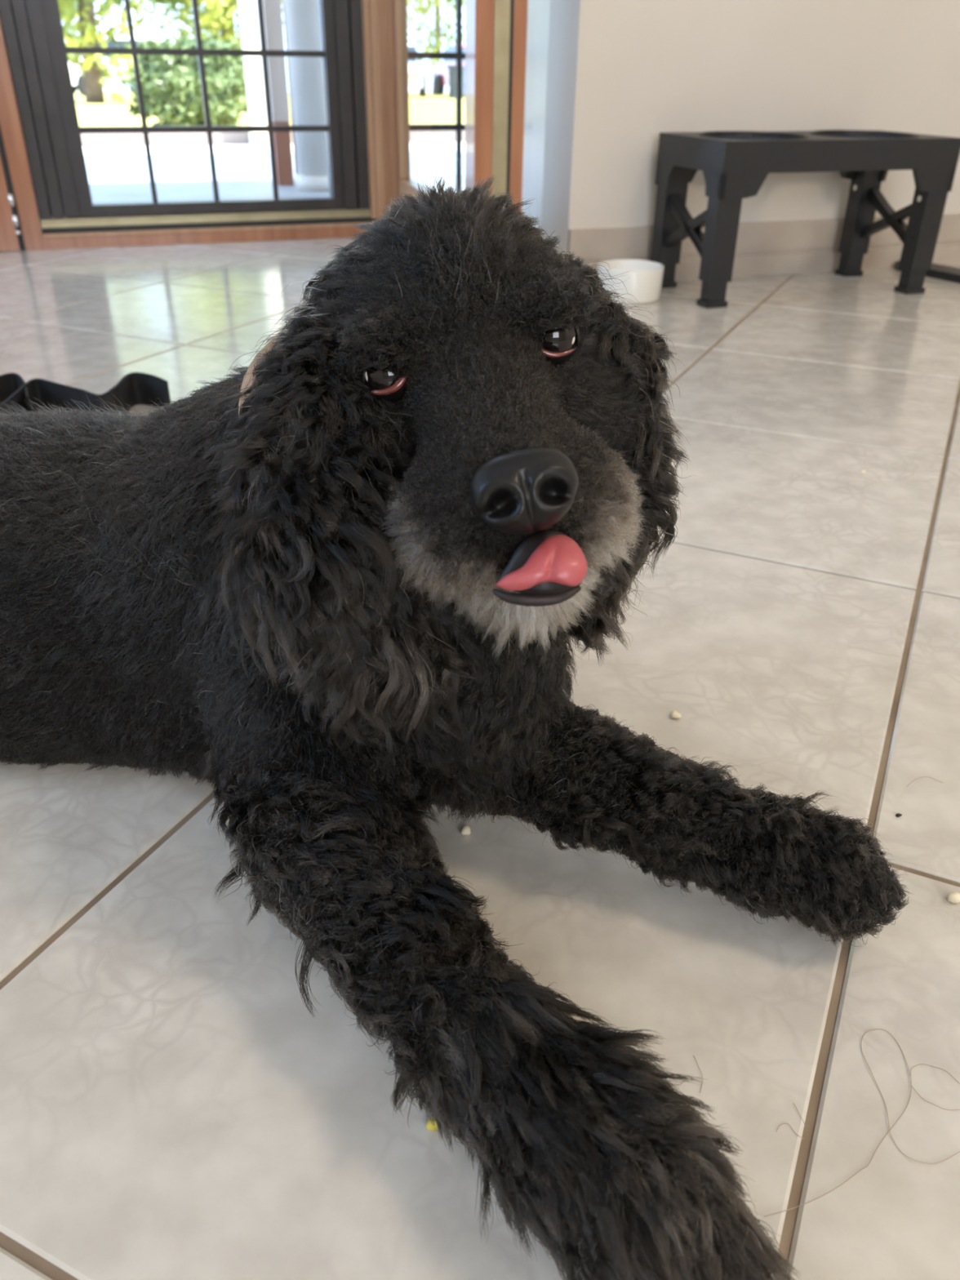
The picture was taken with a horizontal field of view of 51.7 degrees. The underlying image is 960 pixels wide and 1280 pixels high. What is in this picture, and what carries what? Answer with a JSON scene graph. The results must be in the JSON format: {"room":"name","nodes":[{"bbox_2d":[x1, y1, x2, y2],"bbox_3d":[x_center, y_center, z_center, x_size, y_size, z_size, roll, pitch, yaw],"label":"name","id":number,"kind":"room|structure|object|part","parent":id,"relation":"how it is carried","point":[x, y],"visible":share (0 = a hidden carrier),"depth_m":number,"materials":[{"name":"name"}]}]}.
{"room":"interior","nodes":[
{"label":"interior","id":0,"kind":"room"},
{"bbox_2d":[0,236,959,1279],"bbox_3d":[0.060,0.422,0.171,4.880,0.100,5.592,-10,32,-17],"label":"floor","id":1,"kind":"structure","parent":0,"point":[174,1106],"depth_m":0.54,"materials":[{"name":"tile"}]},
{"bbox_2d":[0,372,170,416],"bbox_3d":[-0.545,-0.302,1.252,0.184,0.042,0.238,27,39,37],"label":"strap","id":2,"kind":"object","parent":1,"relation":"on","point":[134,388],"visible":0.7,"depth_m":1.26,"materials":[{"name":"black fabric"}]},
{"bbox_2d":[426,1117,438,1130],"bbox_3d":[-0.020,0.209,0.428,0.005,0.006,0.006,7,31,10],"label":"crumb","id":3,"kind":"object","parent":1,"relation":"on","point":[428,1126],"visible":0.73,"depth_m":0.43,"materials":[{"name":"yellow food"}]},
{"bbox_2d":[0,173,911,1279],"bbox_3d":[-0.303,-0.102,0.621,1.101,0.332,0.360,17,34,25],"label":"dog","id":4,"kind":"object","parent":1,"relation":"on","point":[335,582],"visible":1,"depth_m":0.45},
{"bbox_2d":[461,825,471,835],"bbox_3d":[-0.008,0.114,0.591,0.006,0.007,0.006,1,30,0],"label":"grain","id":5,"kind":"object","parent":1,"relation":"on","point":[465,830],"visible":1,"depth_m":0.59,"materials":[{"name":"beige food"}]},
{"bbox_2d":[597,258,664,304],"bbox_3d":[0.290,-0.696,1.923,0.128,0.062,0.128,1,30,0],"label":"ceramic bowl","id":6,"kind":"object","parent":1,"relation":"on","point":[642,279],"visible":0.81,"depth_m":1.88,"materials":[{"name":"white ceramic"}]},
{"bbox_2d":[670,710,681,718],"bbox_3d":[0.138,0.053,0.698,0.006,0.005,0.008,-26,40,-37],"label":"grain","id":7,"kind":"object","parent":1,"relation":"on","point":[674,714],"visible":1,"depth_m":0.70,"materials":[{"name":"beige food"}]},
{"bbox_2d":[693,1055,702,1093],"bbox_3d":[0.100,0.199,0.453,0.003,0.001,0.020,1,30,0],"label":"loose hair","id":8,"kind":"object","parent":1,"relation":"on","point":[693,1055],"visible":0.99,"depth_m":0.45,"materials":[{"name":"beige"}]},
{"bbox_2d":[775,1123,804,1139],"bbox_3d":[0.135,0.213,0.430,0.012,0.001,0.005,8,31,13],"label":"loose hair","id":9,"kind":"object","parent":1,"relation":"on","point":[782,1123],"visible":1,"depth_m":0.43,"materials":[{"name":"beige"}]},
{"bbox_2d":[649,129,959,308],"bbox_3d":[0.627,-0.843,1.960,0.514,0.285,0.240,-10,32,-17],"label":"stand","id":10,"kind":"object","parent":1,"relation":"on","point":[735,165],"visible":0.99,"depth_m":1.87,"materials":[{"name":"black plastic"}]},
{"bbox_3d":[0.378,-0.851,1.972,0.047,0.188,0.039,-10,32,-17],"label":"leg","id":11,"kind":"part","parent":10,"relation":"part of","materials":[{"name":"black plastic"}]},
{"bbox_3d":[0.443,-0.757,1.814,0.047,0.188,0.039,-10,32,-17],"label":"leg","id":12,"kind":"part","parent":10,"relation":"part of","materials":[{"name":"black plastic"}]},
{"bbox_3d":[0.629,-0.958,1.892,0.498,0.012,0.240,-10,32,-17],"label":"plate","id":13,"kind":"part","parent":10,"relation":"part of","materials":[{"name":"black plastic"}]},
{"bbox_3d":[0.812,-0.924,2.108,0.047,0.188,0.039,-10,32,-17],"label":"leg","id":14,"kind":"part","parent":10,"relation":"part of","materials":[{"name":"black plastic"}]},
{"bbox_3d":[0.877,-0.831,1.950,0.047,0.188,0.039,-10,32,-17],"label":"leg","id":15,"kind":"part","parent":10,"relation":"part of","materials":[{"name":"black plastic"}]},
{"bbox_2d":[764,1028,959,1217],"bbox_3d":[0.172,0.217,0.423,0.054,0.001,0.120,23,37,32],"label":"loose hair","id":16,"kind":"object","parent":1,"relation":"on","point":[876,1028],"visible":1,"depth_m":0.42,"materials":[{"name":"beige"}]},
{"bbox_2d":[894,261,959,283],"bbox_3d":[1.016,-0.807,2.173,0.070,0.016,0.224,-15,34,-25],"label":"bar","id":17,"kind":"object","parent":1,"relation":"on","point":[937,271],"visible":0.53,"depth_m":2.15,"materials":[{"name":"black plastic"}]},
{"bbox_2d":[910,1063,959,1084],"bbox_3d":[0.207,0.199,0.454,0.023,0.001,0.010,1,30,0],"label":"loose hair","id":18,"kind":"object","parent":1,"relation":"on","point":[920,1064],"visible":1,"depth_m":0.46,"materials":[{"name":"beige"}]},
{"bbox_2d":[910,1084,959,1110],"bbox_3d":[0.203,0.206,0.443,0.021,0.001,0.004,20,35,29],"label":"loose hair","id":19,"kind":"object","parent":1,"relation":"on","point":[910,1085],"visible":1,"depth_m":0.44,"materials":[{"name":"beige"}]},
{"bbox_2d":[946,891,959,903],"bbox_3d":[0.262,0.142,0.547,0.008,0.007,0.006,1,30,0],"label":"grain","id":20,"kind":"object","parent":1,"relation":"on","point":[953,897],"visible":1,"depth_m":0.55,"materials":[{"name":"beige food"}]},
{"bbox_2d":[521,0,550,235],"bbox_3d":[0.221,-2.061,1.748,0.316,2.608,0.789,-9,32,-16],"label":"wall","id":21,"kind":"structure","parent":0,"point":[539,11],"depth_m":2.29,"materials":[{"name":"paint"}]},
{"bbox_2d":[541,0,959,253],"bbox_3d":[0.922,-2.008,1.673,1.600,2.608,0.140,-10,32,-17],"label":"wall","id":22,"kind":"structure","parent":0,"point":[622,73],"depth_m":1.97,"materials":[{"name":"paint"}]},
{"bbox_2d":[567,213,959,280],"bbox_3d":[0.933,-0.900,2.240,1.600,0.109,0.014,-10,32,-17],"label":"baseboard","id":23,"kind":"structure","parent":22,"relation":"attached to","point":[797,246],"depth_m":2.14,"materials":[{"name":"tile"}]},
{"bbox_3d":[-1.538,-2.000,1.603,3.320,2.608,1.316,1,30,0],"label":"wall","id":24,"kind":"structure","parent":0,"visible":0},
{"bbox_2d":[0,0,396,250],"bbox_3d":[-0.721,-1.948,1.940,1.680,2.181,0.148,-10,32,-17],"label":"door","id":25,"kind":"structure","parent":24,"relation":"in","point":[41,130],"depth_m":2.37,"materials":[{"name":"brown wood"}]},
{"bbox_2d":[0,126,25,251],"bbox_3d":[-1.266,-1.799,1.731,0.443,2.118,0.067,-10,32,-17],"label":"door","id":26,"kind":"structure","parent":25,"relation":"attached to","point":[11,238],"depth_m":2.26,"materials":[{"name":"brown wood"}]},
{"bbox_3d":[-0.239,-1.984,2.063,0.075,2.112,0.037,-5,31,-10],"label":"frame edge trim","id":27,"kind":"part","parent":25,"relation":"part of","materials":[{"name":"brown wood"}]},
{"bbox_2d":[408,0,465,193],"bbox_3d":[-0.070,-2.036,2.164,0.340,2.120,0.056,-10,32,-17],"label":"window","id":28,"kind":"structure","parent":25,"relation":"attached to","point":[458,55],"depth_m":2.54,"materials":[{"name":"black metal"}]},
{"bbox_2d":[391,0,528,213],"bbox_3d":[-0.056,-1.772,1.742,0.094,2.068,0.789,-7,31,-13],"label":"door frame","id":29,"kind":"structure","parent":25,"relation":"attached to","point":[496,30],"depth_m":1.79,"materials":[{"name":"brown wood"}]},
{"bbox_3d":[-0.102,-0.937,2.237,0.030,0.126,0.699,-7,31,-13],"label":"rail","id":30,"kind":"part","parent":29,"relation":"part of","materials":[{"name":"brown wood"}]},
{"label":"outside","id":31,"kind":"structure","parent":0,"visible":0},
{"bbox_2d":[73,91,465,126],"bbox_3d":[1.437,-18.140,33.224,113.648,1.465,88.236,1,30,0],"label":"ground","id":32,"kind":"structure","parent":31,"point":[431,108],"depth_m":11.93,"materials":[{"name":"beige concrete"}]},
{"bbox_2d":[58,0,117,55],"bbox_3d":[-18.124,-26.457,37.927,8.211,10.519,8.484,1,30,0],"label":"tree","id":33,"kind":"object","parent":32,"relation":"on","point":[74,3],"visible":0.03,"depth_m":39.65,"materials":[{"name":"green plant"}]},
{"bbox_2d":[57,0,146,103],"bbox_3d":[-6.749,-12.484,15.646,4.514,7.054,4.589,1,30,0],"label":"tree","id":34,"kind":"object","parent":32,"relation":"on","point":[94,72],"visible":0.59,"depth_m":16.72,"materials":[{"name":"green plant"}]},
{"bbox_2d":[68,37,171,96],"bbox_3d":[-10.681,-16.798,29.024,4.247,1.490,1.920,-22,37,-34],"label":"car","id":35,"kind":"object","parent":32,"relation":"on","point":[77,81],"visible":0.12,"depth_m":28.15,"materials":[{"name":"white paint"}]},
{"bbox_2d":[115,33,243,126],"bbox_3d":[-1.799,-3.315,5.987,0.696,0.607,0.695,1,30,0],"label":"shrub","id":36,"kind":"object","parent":32,"relation":"on","point":[170,74],"visible":0.73,"depth_m":5.81,"materials":[{"name":"green plant"}]},
{"bbox_3d":[-1.807,-3.214,6.033,0.037,0.265,0.037,20,35,29],"label":"stem","id":37,"kind":"part","parent":36,"relation":"part of","materials":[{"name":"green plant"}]},
{"bbox_2d":[112,0,284,58],"bbox_3d":[-9.585,-24.073,34.176,7.548,9.999,8.125,1,30,0],"label":"tree","id":38,"kind":"object","parent":32,"relation":"on","point":[162,27],"visible":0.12,"depth_m":34.54,"materials":[{"name":"green plant"}]},
{"bbox_2d":[173,30,248,125],"bbox_3d":[-1.781,-3.709,6.637,0.631,0.649,0.618,1,30,0],"label":"shrub","id":39,"kind":"object","parent":32,"relation":"on","point":[234,65],"visible":0.27,"depth_m":6.53,"materials":[{"name":"green plant"}]},
{"bbox_2d":[153,0,282,97],"bbox_3d":[-5.153,-14.300,18.973,4.253,7.233,4.051,1,30,0],"label":"tree","id":40,"kind":"object","parent":32,"relation":"on","point":[224,10],"visible":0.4,"depth_m":19.54,"materials":[{"name":"green plant"}]},
{"bbox_2d":[80,130,465,146],"bbox_3d":[1.675,-3.269,6.472,56.000,0.184,0.200,-10,32,-17],"label":"kerb","id":41,"kind":"object","parent":32,"relation":"on","point":[181,138],"depth_m":5.34,"materials":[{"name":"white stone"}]},
{"bbox_2d":[407,43,426,97],"bbox_3d":[-2.702,-18.123,31.466,1.920,1.487,4.249,-1,30,-3],"label":"car","id":42,"kind":"object","parent":32,"relation":"on","point":[416,78],"visible":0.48,"depth_m":29.95,"materials":[{"name":"white paint"}]},
{"bbox_2d":[406,0,465,94],"bbox_3d":[-1.626,-25.572,36.539,7.946,9.576,8.066,1,30,0],"label":"tree","id":43,"kind":"object","parent":32,"relation":"on","point":[437,33],"visible":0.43,"depth_m":37.31,"materials":[{"name":"green plant"}]},
{"bbox_2d":[434,44,465,95],"bbox_3d":[-0.161,-18.551,32.255,1.920,1.488,4.250,-7,31,-14],"label":"car","id":44,"kind":"object","parent":32,"relation":"on","point":[442,73],"visible":0.24,"depth_m":32.86,"materials":[{"name":"white paint"}]},
{"bbox_2d":[446,65,465,98],"bbox_3d":[-0.502,-15.541,27.578,0.680,0.808,0.640,-10,32,-17],"label":"wheelie bin","id":45,"kind":"object","parent":32,"relation":"on","point":[451,68],"visible":0.32,"depth_m":27.41,"materials":[{"name":"grey plastic"}]},
{"bbox_3d":[-0.498,-15.857,27.393,0.680,0.076,0.640,-10,32,-17],"label":"lid","id":46,"kind":"part","parent":45,"relation":"part of","materials":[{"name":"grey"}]},
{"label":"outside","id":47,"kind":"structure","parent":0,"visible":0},
{"bbox_2d":[82,142,465,183],"bbox_3d":[2.035,-2.717,5.615,40.000,0.108,1.960,-10,32,-17],"label":"driveway","id":48,"kind":"structure","parent":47,"point":[171,163],"depth_m":4.52,"materials":[{"name":"white concrete"}]},
{"bbox_2d":[237,0,268,146],"bbox_3d":[-1.141,-3.919,4.696,0.176,2.820,0.160,-10,32,-17],"label":"column","id":49,"kind":"structure","parent":48,"relation":"on","point":[248,16],"depth_m":5.17,"materials":[{"name":"white paint"}]},
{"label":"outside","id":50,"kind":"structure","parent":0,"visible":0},
{"bbox_2d":[52,174,465,217],"bbox_3d":[-1.178,-1.287,3.083,6.400,0.112,1.376,-10,32,-17],"label":"porch slab","id":51,"kind":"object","parent":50,"point":[248,188],"visible":0.14,"depth_m":3.47,"materials":[{"name":"concrete"}]},
{"bbox_2d":[262,0,294,185],"bbox_3d":[-0.706,-2.775,3.022,0.060,2.528,0.080,-10,32,-17],"label":"pillar","id":52,"kind":"structure","parent":51,"relation":"on","point":[273,14],"depth_m":3.47,"materials":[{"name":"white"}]},
{"bbox_2d":[281,0,297,183],"bbox_3d":[-0.653,-2.784,3.038,0.031,2.528,0.031,1,30,0],"label":"downpipe","id":53,"kind":"object","parent":52,"relation":"attached to","point":[282,1],"visible":0.18,"depth_m":3.51,"materials":[{"name":"white metal"}]},
{"bbox_2d":[284,0,328,191],"bbox_3d":[-0.555,-2.704,2.904,0.168,2.528,0.168,1,30,0],"label":"pillar","id":54,"kind":"structure","parent":51,"relation":"on","point":[302,19],"depth_m":3.33,"materials":[{"name":"white paint"}]}
]}

